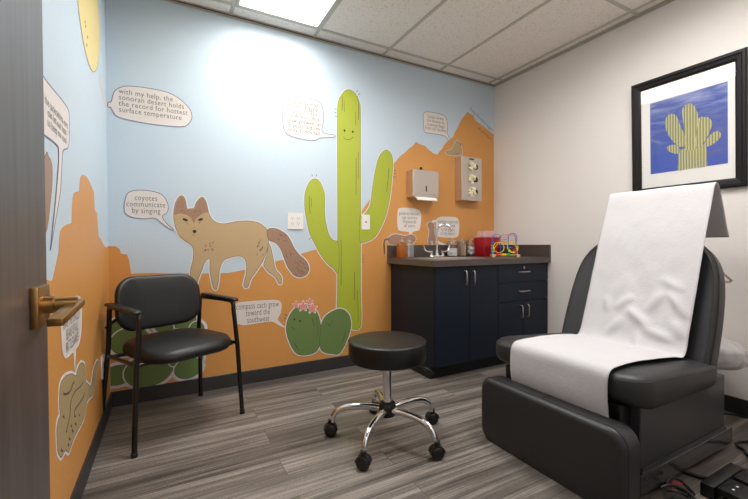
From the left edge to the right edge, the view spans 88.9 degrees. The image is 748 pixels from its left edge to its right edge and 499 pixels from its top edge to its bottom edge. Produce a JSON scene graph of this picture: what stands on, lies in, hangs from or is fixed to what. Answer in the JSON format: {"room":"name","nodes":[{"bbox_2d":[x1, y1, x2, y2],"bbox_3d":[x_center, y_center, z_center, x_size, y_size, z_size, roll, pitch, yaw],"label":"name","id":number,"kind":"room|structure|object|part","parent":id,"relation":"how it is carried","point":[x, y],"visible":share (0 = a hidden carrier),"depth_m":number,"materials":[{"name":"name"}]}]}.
{"room":"examination room","nodes":[
{"label":"examination room","id":0,"kind":"room"},
{"bbox_2d":[42,0,110,498],"bbox_3d":[-0.583,-0.301,0.297,0.101,2.611,4.600,-1,1,-28],"label":"wall","id":1,"kind":"structure","parent":0,"point":[77,262],"depth_m":1.55,"materials":[{"name":"blue"}]},
{"bbox_2d":[45,150,52,231],"bbox_3d":[-0.986,-0.173,1.151,0.001,0.254,0.132,-1,1,-28],"label":"sticker","id":2,"kind":"object","parent":1,"relation":"attached to","point":[48,163],"visible":0.68,"depth_m":1.16,"materials":[{"name":"beige paper"}]},
{"bbox_2d":[43,75,69,250],"bbox_3d":[-1.021,-0.266,1.214,0.001,0.539,0.491,-1,1,-28],"label":"speech bubble","id":3,"kind":"object","parent":1,"relation":"attached to","point":[56,112],"visible":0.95,"depth_m":1.26,"materials":[{"name":"white paper"}]},
{"bbox_2d":[61,296,81,370],"bbox_3d":[-1.134,0.324,1.435,0.001,0.285,0.366,-1,1,-28],"label":"speech bubble","id":4,"kind":"object","parent":1,"relation":"attached to","point":[71,330],"visible":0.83,"depth_m":1.43,"materials":[{"name":"white paper"}]},
{"bbox_2d":[55,359,97,460],"bbox_3d":[-1.210,0.578,1.582,0.002,0.304,0.854,-1,1,-28],"label":"sticker","id":5,"kind":"object","parent":1,"relation":"attached to","point":[74,392],"visible":1,"depth_m":1.41,"materials":[{"name":"beige paper"}]},
{"bbox_2d":[77,0,99,72],"bbox_3d":[-1.363,-1.191,1.825,0.002,0.638,0.638,-1,1,-28],"label":"sticker","id":6,"kind":"object","parent":1,"relation":"attached to","point":[88,10],"visible":1,"depth_m":1.85,"materials":[{"name":"yellow paper"}]},
{"bbox_2d":[70,392,111,498],"bbox_3d":[-0.924,0.946,1.067,0.009,0.096,2.950,-1,1,-28],"label":"baseboard","id":7,"kind":"structure","parent":1,"relation":"attached to","point":[81,482],"depth_m":1.71,"materials":[{"name":"grey rubber"}]},
{"bbox_2d":[101,354,104,379],"bbox_3d":[-1.473,0.636,2.074,0.008,0.125,0.078,-1,1,-28],"label":"wall outlet","id":8,"kind":"object","parent":1,"relation":"attached to","point":[103,355],"visible":0.89,"depth_m":2.04,"materials":[{"name":"white plastic"}]},
{"bbox_2d":[100,79,106,106],"bbox_3d":[-1.587,-0.911,2.242,0.001,0.092,0.331,-1,1,-28],"label":"speech bubble","id":9,"kind":"object","parent":1,"relation":"attached to","point":[100,79],"visible":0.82,"depth_m":2.19,"materials":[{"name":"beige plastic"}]},
{"bbox_2d":[105,0,493,391],"bbox_3d":[-0.231,-0.345,3.161,3.451,2.611,0.101,-1,1,-28],"label":"wall","id":10,"kind":"structure","parent":0,"point":[234,77],"depth_m":2.78,"materials":[{"name":"blue paint"}]},
{"bbox_2d":[124,190,173,230],"bbox_3d":[-1.441,-0.251,2.447,0.277,0.260,0.001,-1,1,-28],"label":"speech bubble","id":11,"kind":"object","parent":10,"relation":"attached to","point":[138,204],"visible":1,"depth_m":2.44,"materials":[{"name":"white paper"}]},
{"bbox_2d":[107,86,191,126],"bbox_3d":[-1.426,-0.918,2.447,0.470,0.231,0.001,-1,1,-28],"label":"speech bubble","id":12,"kind":"object","parent":10,"relation":"attached to","point":[132,103],"visible":1,"depth_m":2.44,"materials":[{"name":"white paper"}]},
{"bbox_2d":[110,316,207,388],"bbox_3d":[-1.418,0.653,2.471,0.627,0.501,0.002,-1,1,-28],"label":"sticker","id":13,"kind":"object","parent":10,"relation":"attached to","point":[121,375],"visible":0.37,"depth_m":2.46,"materials":[{"name":"green paper"}]},
{"bbox_2d":[112,355,355,406],"bbox_3d":[-0.728,0.919,2.846,2.031,0.096,0.009,-1,1,-28],"label":"baseboard","id":14,"kind":"structure","parent":10,"relation":"attached to","point":[173,389],"depth_m":2.67,"materials":[{"name":"grey rubber"}]},
{"bbox_2d":[172,194,309,290],"bbox_3d":[-0.912,-0.042,2.737,0.944,0.659,0.002,-1,1,-28],"label":"sticker","id":15,"kind":"object","parent":10,"relation":"attached to","point":[213,241],"visible":0.98,"depth_m":2.68,"materials":[{"name":"beige paper"}]},
{"bbox_3d":[-0.750,0.108,2.827,0.134,0.306,0.001,-1,1,-28],"label":"hind leg","id":16,"kind":"part","parent":15,"relation":"part of","materials":[{"name":"beige"}]},
{"bbox_2d":[236,300,283,326],"bbox_3d":[-0.834,0.481,2.786,0.370,0.218,0.001,-1,1,-28],"label":"speech bubble","id":17,"kind":"object","parent":10,"relation":"attached to","point":[249,312],"visible":0.93,"depth_m":2.78,"materials":[{"name":"beige plastic"}]},
{"bbox_2d":[287,213,302,228],"bbox_3d":[-0.598,-0.217,2.901,0.122,0.125,0.008,-1,1,-28],"label":"wall outlet","id":18,"kind":"object","parent":10,"relation":"attached to","point":[294,220],"visible":1,"depth_m":2.90,"materials":[{"name":"white plastic"}]},
{"bbox_2d":[282,96,334,140],"bbox_3d":[-0.497,-1.007,2.950,0.429,0.328,0.001,-1,1,-28],"label":"speech bubble","id":19,"kind":"object","parent":10,"relation":"attached to","point":[302,117],"visible":1,"depth_m":2.93,"materials":[{"name":"white paper"}]},
{"bbox_2d":[284,298,351,355],"bbox_3d":[-0.429,0.616,3.005,0.564,0.484,0.003,-1,1,-28],"label":"sticker","id":20,"kind":"object","parent":10,"relation":"attached to","point":[306,333],"visible":1,"depth_m":2.99,"materials":[{"name":"green paper"}]},
{"bbox_2d":[303,88,395,330],"bbox_3d":[-0.174,-0.319,3.134,0.839,1.994,0.002,-1,1,-28],"label":"sticker","id":21,"kind":"object","parent":10,"relation":"attached to","point":[343,255],"visible":1,"depth_m":3.12,"materials":[{"name":"green paper"}]},
{"bbox_3d":[-0.408,-0.177,3.008,0.288,0.751,0.001,-1,1,-28],"label":"arm","id":22,"kind":"part","parent":21,"relation":"part of"},
{"bbox_3d":[0.021,-0.455,3.237,0.330,0.803,0.001,-1,1,-28],"label":"arm","id":23,"kind":"part","parent":21,"relation":"part of"},
{"bbox_2d":[361,214,369,229],"bbox_3d":[-0.068,-0.229,3.188,0.078,0.125,0.009,-1,1,-28],"label":"wall outlet","id":24,"kind":"object","parent":10,"relation":"attached to","point":[365,219],"visible":1,"depth_m":3.18,"materials":[{"name":"white plastic"}]},
{"bbox_2d":[364,218,367,225],"bbox_3d":[-0.067,-0.229,3.186,0.033,0.067,0.002,-1,1,-28],"label":"receptacle","id":25,"kind":"object","parent":24,"relation":"attached to","point":[365,219],"depth_m":3.18,"materials":[{"name":"white plastic"}]},
{"bbox_2d":[383,234,415,254],"bbox_3d":[0.230,-0.044,3.357,0.342,0.189,0.001,-1,1,-28],"label":"sticker","id":26,"kind":"object","parent":10,"relation":"attached to","point":[393,239],"visible":0.98,"depth_m":3.35,"materials":[{"name":"brown paper"}]},
{"bbox_2d":[397,208,420,234],"bbox_3d":[0.316,-0.250,3.401,0.256,0.242,0.001,-1,1,-28],"label":"speech bubble","id":27,"kind":"object","parent":10,"relation":"attached to","point":[408,219],"visible":1,"depth_m":3.40,"materials":[{"name":"white paper"}]},
{"bbox_2d":[163,0,674,86],"bbox_3d":[0.491,-1.620,1.802,3.251,0.018,2.950,-1,1,-28],"label":"trim","id":28,"kind":"structure","parent":10,"relation":"attached to","point":[171,1],"depth_m":2.96,"materials":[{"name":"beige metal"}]},
{"bbox_2d":[407,167,438,197],"bbox_3d":[0.435,-0.597,3.401,0.278,0.272,0.106,-1,1,-28],"label":"paper towel dispenser","id":29,"kind":"object","parent":10,"relation":"attached to","point":[420,183],"visible":0.96,"depth_m":3.35,"materials":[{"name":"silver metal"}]},
{"bbox_2d":[411,197,437,200],"bbox_3d":[0.445,-0.447,3.376,0.215,0.037,0.105,-1,1,-28],"label":"paper towel","id":30,"kind":"object","parent":29,"relation":"in","point":[418,198],"visible":0.98,"depth_m":3.34,"materials":[{"name":"white paper"}]},
{"bbox_3d":[0.459,-0.590,3.357,0.270,0.208,0.004,-1,1,-28],"label":"door","id":31,"kind":"part","parent":29,"relation":"part of","materials":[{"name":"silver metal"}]},
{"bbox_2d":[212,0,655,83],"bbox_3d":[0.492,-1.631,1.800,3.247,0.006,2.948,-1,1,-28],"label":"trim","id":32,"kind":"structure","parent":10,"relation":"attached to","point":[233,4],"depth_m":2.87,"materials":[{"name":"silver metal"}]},
{"bbox_2d":[423,112,450,141],"bbox_3d":[0.585,-1.141,3.535,0.323,0.248,0.001,-1,1,-28],"label":"speech bubble","id":33,"kind":"object","parent":10,"relation":"attached to","point":[433,123],"visible":1,"depth_m":3.53,"materials":[{"name":"white paper"}]},
{"bbox_2d":[427,222,446,244],"bbox_3d":[0.586,-0.143,3.548,0.231,0.230,0.001,-1,1,-28],"label":"sticker","id":34,"kind":"object","parent":10,"relation":"attached to","point":[430,225],"visible":0.99,"depth_m":3.52,"materials":[{"name":"brown paper"}]},
{"bbox_2d":[432,217,458,237],"bbox_3d":[0.679,-0.211,3.599,0.325,0.199,0.001,-1,1,-28],"label":"speech bubble","id":35,"kind":"object","parent":10,"relation":"attached to","point":[443,231],"visible":0.81,"depth_m":3.61,"materials":[{"name":"white paper"}]},
{"bbox_2d":[445,140,462,155],"bbox_3d":[0.764,-0.969,3.634,0.215,0.159,0.002,-1,1,-28],"label":"sticker","id":36,"kind":"object","parent":10,"relation":"attached to","point":[456,150],"visible":1,"depth_m":3.65,"materials":[{"name":"brown paper"}]},
{"bbox_2d":[455,156,481,201],"bbox_3d":[0.906,-0.669,3.658,0.251,0.410,0.101,-1,1,-28],"label":"dispenser","id":37,"kind":"object","parent":10,"relation":"attached to","point":[462,171],"visible":0.98,"depth_m":3.61,"materials":[{"name":"silver metal"}]},
{"bbox_3d":[0.928,-0.676,3.616,0.247,0.390,0.002,-1,1,-28],"label":"plate","id":38,"kind":"part","parent":37,"relation":"part of","materials":[{"name":"silver metal"}]},
{"bbox_2d":[469,175,475,182],"bbox_3d":[0.933,-0.662,3.600,0.086,0.088,0.046,-1,1,-28],"label":"glove","id":39,"kind":"object","parent":37,"relation":"attached to","point":[472,177],"visible":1,"depth_m":3.58,"materials":[{"name":"beige rubber"}]},
{"bbox_2d":[469,187,476,195],"bbox_3d":[0.936,-0.546,3.603,0.089,0.094,0.046,-1,1,-28],"label":"glove","id":40,"kind":"object","parent":37,"relation":"attached to","point":[473,191],"visible":1,"depth_m":3.59,"materials":[{"name":"beige rubber"}]},
{"bbox_2d":[469,162,476,170],"bbox_3d":[0.932,-0.783,3.600,0.093,0.088,0.041,-1,1,-39],"label":"glove","id":41,"kind":"object","parent":37,"relation":"attached to","point":[471,168],"visible":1,"depth_m":3.58,"materials":[{"name":"beige rubber"}]},
{"bbox_2d":[387,245,550,257],"bbox_3d":[0.826,0.015,3.305,1.262,0.108,0.661,-1,1,-28],"label":"backsplash","id":42,"kind":"structure","parent":10,"relation":"attached to","point":[393,251],"depth_m":3.43,"materials":[{"name":"brown laminate"}]},
{"bbox_2d":[82,363,747,498],"bbox_3d":[0.871,1.026,1.160,3.451,0.080,4.700,-1,1,-28],"label":"floor","id":43,"kind":"structure","parent":0,"point":[191,446],"depth_m":1.89,"materials":[{"name":"grey laminate"}]},
{"bbox_2d":[102,274,244,458],"bbox_3d":[-1.133,0.566,2.162,0.514,0.828,0.613,0,1,37],"label":"chair","id":44,"kind":"object","parent":43,"relation":"on","point":[140,303],"visible":0.99,"depth_m":2.13,"materials":[{"name":"black leather"}]},
{"bbox_3d":[-1.463,0.654,2.080,0.092,0.658,0.034,0,1,10],"label":"leg","id":45,"kind":"part","parent":44,"relation":"part of","materials":[{"name":"black metal"}]},
{"bbox_3d":[-1.297,0.570,1.956,0.402,0.044,0.020,0,1,39],"label":"rail","id":46,"kind":"part","parent":44,"relation":"part of","materials":[{"name":"black metal"}]},
{"bbox_3d":[-1.283,0.331,1.952,0.401,0.072,0.025,0,1,37],"label":"arm frame","id":47,"kind":"part","parent":44,"relation":"part of","materials":[{"name":"black metal"}]},
{"bbox_3d":[-1.135,0.671,1.823,0.027,0.627,0.069,0,1,7],"label":"leg","id":48,"kind":"part","parent":44,"relation":"part of","materials":[{"name":"black metal"}]},
{"bbox_3d":[-1.269,0.303,2.249,0.110,0.304,0.473,0,1,37],"label":"backrest","id":49,"kind":"part","parent":44,"relation":"part of","materials":[{"name":"black leather"}]},
{"bbox_3d":[-1.143,0.574,2.169,0.350,0.039,0.535,0,1,37],"label":"cross rail","id":50,"kind":"part","parent":44,"relation":"part of","materials":[{"name":"black metal"}]},
{"bbox_3d":[-1.109,0.527,2.163,0.477,0.093,0.486,0,1,37],"label":"seat","id":51,"kind":"part","parent":44,"relation":"part of","materials":[{"name":"black leather"}]},
{"bbox_3d":[-1.145,0.646,2.504,0.034,0.658,0.092,-1,1,-26],"label":"leg","id":52,"kind":"part","parent":44,"relation":"part of","materials":[{"name":"black metal"}]},
{"bbox_3d":[-0.978,0.324,2.358,0.401,0.072,0.025,0,1,37],"label":"arm frame","id":53,"kind":"part","parent":44,"relation":"part of","materials":[{"name":"black metal"}]},
{"bbox_3d":[-0.806,0.663,2.260,0.069,0.627,0.027,-1,1,-23],"label":"leg","id":54,"kind":"part","parent":44,"relation":"part of","materials":[{"name":"black metal"}]},
{"bbox_2d":[324,331,445,470],"bbox_3d":[0.085,0.716,1.995,0.625,0.520,0.636,-1,1,-28],"label":"stool","id":55,"kind":"object","parent":43,"relation":"on","point":[387,352],"visible":1,"depth_m":1.87,"materials":[{"name":"black leather"}]},
{"bbox_2d":[324,419,337,430],"bbox_3d":[-0.227,0.919,2.004,0.072,0.051,0.038,0,1,-8],"label":"caster wheel","id":56,"kind":"object","parent":55,"relation":"attached to","point":[330,425],"depth_m":1.99,"materials":[{"name":"black plastic"}]},
{"bbox_3d":[-0.095,0.852,1.993,0.276,0.106,0.037,0,1,6],"label":"leg","id":57,"kind":"part","parent":55,"relation":"part of","materials":[{"name":"silver metal"}]},
{"bbox_2d":[355,450,371,464],"bbox_3d":[-0.047,0.923,1.704,0.072,0.051,0.038,0,1,14],"label":"caster wheel","id":58,"kind":"object","parent":55,"relation":"attached to","point":[363,458],"depth_m":1.69,"materials":[{"name":"black plastic"}]},
{"bbox_3d":[0.006,0.854,1.824,0.037,0.106,0.276,0,1,22],"label":"leg","id":59,"kind":"part","parent":55,"relation":"part of","materials":[{"name":"silver metal"}]},
{"bbox_3d":[0.034,0.849,2.138,0.037,0.106,0.276,0,1,-12],"label":"leg","id":60,"kind":"part","parent":55,"relation":"part of","materials":[{"name":"silver metal"}]},
{"bbox_3d":[0.068,0.511,1.972,0.400,0.108,0.400,-1,1,-28],"label":"seat","id":61,"kind":"part","parent":55,"relation":"part of","materials":[{"name":"black leather"}]},
{"bbox_3d":[0.210,0.850,2.063,0.276,0.106,0.037,-1,1,-32],"label":"leg","id":62,"kind":"part","parent":55,"relation":"part of","materials":[{"name":"silver metal"}]},
{"bbox_3d":[0.193,0.853,1.867,0.276,0.106,0.037,1,1,42],"label":"leg","id":63,"kind":"part","parent":55,"relation":"part of","materials":[{"name":"silver metal"}]},
{"bbox_2d":[425,408,438,419],"bbox_3d":[0.325,0.915,2.131,0.072,0.051,0.038,-1,1,-20],"label":"caster wheel","id":64,"kind":"object","parent":55,"relation":"attached to","point":[431,414],"depth_m":2.11,"materials":[{"name":"black plastic"}]},
{"bbox_2d":[428,440,445,454],"bbox_3d":[0.294,0.921,1.782,0.072,0.051,0.038,0,1,-11],"label":"caster wheel","id":65,"kind":"object","parent":55,"relation":"attached to","point":[436,448],"depth_m":1.77,"materials":[{"name":"black plastic"}]},
{"bbox_2d":[391,263,547,378],"bbox_3d":[0.845,0.535,3.313,1.228,0.838,0.657,-1,1,-28],"label":"base cabinet","id":66,"kind":"object","parent":43,"relation":"on","point":[461,313],"visible":0.92,"depth_m":2.98,"materials":[{"name":"blue laminate"}]},
{"bbox_3d":[0.583,0.493,2.843,0.316,0.730,0.019,-1,1,-28],"label":"door","id":67,"kind":"part","parent":66,"relation":"part of","materials":[{"name":"blue laminate"}]},
{"bbox_3d":[0.694,0.214,2.871,0.010,0.115,0.031,-1,1,-28],"label":"handle","id":68,"kind":"part","parent":66,"relation":"part of","materials":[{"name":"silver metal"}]},
{"bbox_2d":[387,245,550,266],"bbox_3d":[0.826,0.038,3.305,1.262,0.154,0.661,-1,1,-28],"label":"countertop","id":69,"kind":"structure","parent":66,"relation":"on","point":[415,255],"depth_m":3.29,"materials":[{"name":"brown laminate"}]},
{"bbox_2d":[399,237,403,256],"bbox_3d":[0.235,-0.017,3.229,0.076,0.176,0.068,-1,1,-28],"label":"soap bottle","id":70,"kind":"object","parent":69,"relation":"on","point":[401,240],"visible":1,"depth_m":3.23,"materials":[{"name":"orange plastic"}]},
{"bbox_2d":[423,223,452,256],"bbox_3d":[0.553,-0.081,3.363,0.289,0.300,0.107,0,1,-11],"label":"faucet","id":71,"kind":"object","parent":69,"relation":"on","point":[442,224],"visible":0.94,"depth_m":3.35,"materials":[{"name":"silver metal"}]},
{"bbox_3d":[0.468,0.009,3.317,0.105,0.091,0.034,-1,1,-28],"label":"handle","id":72,"kind":"part","parent":71,"relation":"part of","materials":[{"name":"silver metal"}]},
{"bbox_3d":[0.554,0.060,3.365,0.170,0.018,0.060,-1,1,-28],"label":"plate","id":73,"kind":"part","parent":71,"relation":"part of","materials":[{"name":"silver metal"}]},
{"bbox_3d":[0.612,-0.090,3.349,0.159,0.282,0.040,0,1,13],"label":"spout","id":74,"kind":"part","parent":71,"relation":"part of","materials":[{"name":"silver metal"}]},
{"bbox_3d":[0.640,0.007,3.411,0.105,0.091,0.034,-1,1,-28],"label":"handle","id":75,"kind":"part","parent":71,"relation":"part of","materials":[{"name":"silver metal"}]},
{"bbox_2d":[419,257,477,259],"bbox_3d":[0.624,0.091,3.156,0.484,0.044,0.329,-1,1,-28],"label":"sink","id":76,"kind":"object","parent":69,"relation":"in","point":[435,258],"depth_m":3.27,"materials":[{"name":"silver metal"}]},
{"bbox_2d":[447,238,457,256],"bbox_3d":[0.727,-0.021,3.531,0.102,0.171,0.102,-1,1,-28],"label":"glass jar","id":77,"kind":"object","parent":69,"relation":"on","point":[452,251],"visible":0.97,"depth_m":3.50,"materials":[{"name":"white"}]},
{"bbox_2d":[457,238,467,255],"bbox_3d":[0.830,-0.022,3.588,0.102,0.171,0.102,-1,1,-28],"label":"glass jar","id":78,"kind":"object","parent":69,"relation":"on","point":[462,252],"visible":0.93,"depth_m":3.57,"materials":[{"name":"white"}]},
{"bbox_2d":[467,238,474,254],"bbox_3d":[0.925,-0.023,3.644,0.102,0.171,0.102,-1,1,-28],"label":"glass jar","id":79,"kind":"object","parent":69,"relation":"on","point":[471,251],"visible":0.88,"depth_m":3.62,"materials":[{"name":"white"}]},
{"bbox_2d":[473,230,499,256],"bbox_3d":[1.050,-0.056,3.553,0.208,0.239,0.158,-1,1,-28],"label":"sharps container","id":80,"kind":"object","parent":69,"relation":"on","point":[482,244],"visible":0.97,"depth_m":3.49,"materials":[{"name":"red plastic"}]},
{"bbox_2d":[490,233,519,256],"bbox_3d":[1.163,-0.041,3.386,0.238,0.215,0.100,0,1,5],"label":"toy","id":81,"kind":"object","parent":69,"relation":"on","point":[516,254],"visible":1,"depth_m":3.37,"materials":[{"name":"multicoloured plastic"}]},
{"bbox_3d":[0.763,0.216,2.909,0.010,0.115,0.031,-1,1,-28],"label":"handle","id":82,"kind":"part","parent":66,"relation":"part of","materials":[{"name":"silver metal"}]},
{"bbox_3d":[0.856,0.490,2.991,0.298,0.730,0.019,-1,1,-28],"label":"door","id":83,"kind":"part","parent":66,"relation":"part of","materials":[{"name":"blue laminate"}]},
{"bbox_3d":[1.119,0.641,3.136,0.290,0.420,0.019,-1,1,-28],"label":"door","id":84,"kind":"part","parent":66,"relation":"part of","materials":[{"name":"blue laminate"}]},
{"bbox_3d":[1.254,0.350,3.205,0.599,0.152,0.019,-1,1,-28],"label":"drawer","id":85,"kind":"part","parent":66,"relation":"part of","materials":[{"name":"blue laminate"}]},
{"bbox_3d":[1.254,0.195,3.203,0.599,0.150,0.019,-1,1,-28],"label":"drawer","id":86,"kind":"part","parent":66,"relation":"part of","materials":[{"name":"blue laminate"}]},
{"bbox_3d":[1.385,0.638,3.280,0.305,0.420,0.019,-1,1,-28],"label":"door","id":87,"kind":"part","parent":66,"relation":"part of","materials":[{"name":"blue laminate"}]},
{"bbox_2d":[482,244,732,498],"bbox_3d":[1.270,0.337,1.988,1.272,1.293,0.763,-1,1,-28],"label":"chair","id":88,"kind":"object","parent":43,"relation":"on","point":[666,415],"visible":0.64,"depth_m":1.63,"materials":[{"name":"black leather"}]},
{"bbox_3d":[1.112,0.545,1.906,0.720,0.148,0.762,-1,1,-28],"label":"seat","id":89,"kind":"part","parent":88,"relation":"part of","materials":[{"name":"black plastic"}]},
{"bbox_2d":[510,182,728,417],"bbox_3d":[1.251,0.167,1.950,1.059,1.007,0.515,-1,1,-28],"label":"paper","id":90,"kind":"object","parent":88,"relation":"on","point":[640,301],"visible":1,"depth_m":1.94,"materials":[{"name":"white paper"}]},
{"bbox_3d":[1.450,0.255,2.092,0.329,0.682,0.732,-1,1,-28],"label":"backrest","id":91,"kind":"part","parent":88,"relation":"part of","materials":[{"name":"black plastic"}]},
{"bbox_3d":[1.804,0.132,2.000,0.315,0.105,0.026,-1,1,-25],"label":"paper roll rod","id":92,"kind":"part","parent":88,"relation":"part of","materials":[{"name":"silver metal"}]},
{"bbox_2d":[717,337,747,369],"bbox_3d":[1.829,0.566,2.200,0.449,0.238,0.486,-1,1,-28],"label":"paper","id":93,"kind":"object","parent":88,"relation":"on","point":[733,355],"visible":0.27,"depth_m":1.96,"materials":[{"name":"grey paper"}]},
{"bbox_2d":[659,476,695,498],"bbox_3d":[1.208,0.948,1.490,0.192,0.059,0.113,-1,1,-28],"label":"cable bundle","id":94,"kind":"object","parent":43,"relation":"on","point":[691,494],"visible":1,"depth_m":1.50,"materials":[{"name":"black rubber"}]},
{"bbox_2d":[682,470,707,479],"bbox_3d":[1.365,0.964,1.648,0.020,0.024,0.155,-1,1,-40],"label":"power cord","id":95,"kind":"object","parent":43,"relation":"on","point":[692,474],"visible":0.52,"depth_m":1.63,"materials":[{"name":"black rubber"}]},
{"bbox_2d":[700,463,747,498],"bbox_3d":[1.492,0.950,1.459,0.280,0.058,0.295,-1,1,-28],"label":"foot pedal","id":96,"kind":"object","parent":43,"relation":"on","point":[730,481],"visible":1,"depth_m":1.51,"materials":[{"name":"black plastic"}]},
{"bbox_2d":[724,413,747,418],"bbox_3d":[1.962,0.961,2.162,0.617,0.010,0.222,0,1,26],"label":"power cord","id":97,"kind":"object","parent":43,"relation":"on","point":[724,413],"visible":0.31,"depth_m":2.21,"materials":[{"name":"black rubber"}]},
{"bbox_2d":[735,440,747,456],"bbox_3d":[1.843,0.966,1.808,0.192,0.012,0.434,1,1,42],"label":"power cord","id":98,"kind":"object","parent":43,"relation":"on","point":[739,441],"visible":1,"depth_m":1.87,"materials":[{"name":"black rubber"}]},
{"bbox_2d":[183,0,664,83],"bbox_3d":[0.861,-1.664,1.119,3.451,0.080,4.700,-1,1,-28],"label":"ceiling","id":99,"kind":"structure","parent":0,"point":[456,27],"depth_m":2.83,"materials":[{"name":"tile"}]},
{"bbox_2d":[236,0,338,28],"bbox_3d":[-0.382,-1.629,2.161,0.586,0.011,1.196,-1,1,-28],"label":"recessed light","id":100,"kind":"object","parent":99,"relation":"in","point":[311,13],"visible":1,"depth_m":2.58,"materials":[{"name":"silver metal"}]},
{"bbox_2d":[494,0,747,399],"bbox_3d":[2.362,-0.336,1.895,0.100,2.611,4.600,-1,1,-28],"label":"wall","id":101,"kind":"structure","parent":0,"point":[563,125],"depth_m":3.00,"materials":[{"name":"white paint"}]},
{"bbox_2d":[631,47,747,190],"bbox_3d":[1.977,-0.757,2.432,0.055,0.780,0.609,-1,1,-28],"label":"framed picture","id":102,"kind":"object","parent":101,"relation":"attached to","point":[690,124],"visible":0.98,"depth_m":2.39,"materials":[{"name":"black"}]},
{"bbox_2d":[650,81,727,173],"bbox_3d":[1.987,-0.750,2.427,0.017,0.481,0.410,-1,1,-28],"label":"print","id":103,"kind":"object","parent":102,"relation":"attached to","point":[689,128],"depth_m":2.41},
{"bbox_2d":[724,394,747,416],"bbox_3d":[2.074,0.916,2.340,0.009,0.096,2.330,-1,1,-28],"label":"baseboard","id":104,"kind":"structure","parent":101,"relation":"attached to","point":[732,404],"depth_m":2.24,"materials":[{"name":"black rubber"}]},
{"bbox_3d":[1.228,-0.310,0.472,3.251,2.611,0.120,-1,1,-28],"label":"wall","id":105,"kind":"structure","parent":0,"visible":0},
{"bbox_2d":[0,0,84,498],"bbox_3d":[-0.319,-0.049,0.231,0.100,2.092,0.914,-1,1,-28],"label":"door","id":106,"kind":"structure","parent":105,"relation":"in","point":[26,302],"depth_m":0.53,"materials":[{"name":"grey wood"}]},
{"bbox_3d":[-0.508,0.086,0.581,0.010,0.061,0.062,-1,1,-28],"label":"handle","id":107,"kind":"part","parent":106,"relation":"part of","materials":[{"name":"gold metal"}]},
{"bbox_3d":[-0.461,0.093,0.573,0.019,0.025,0.112,-1,1,-24],"label":"lever","id":108,"kind":"part","parent":106,"relation":"part of","materials":[{"name":"gold metal"}]}
]}

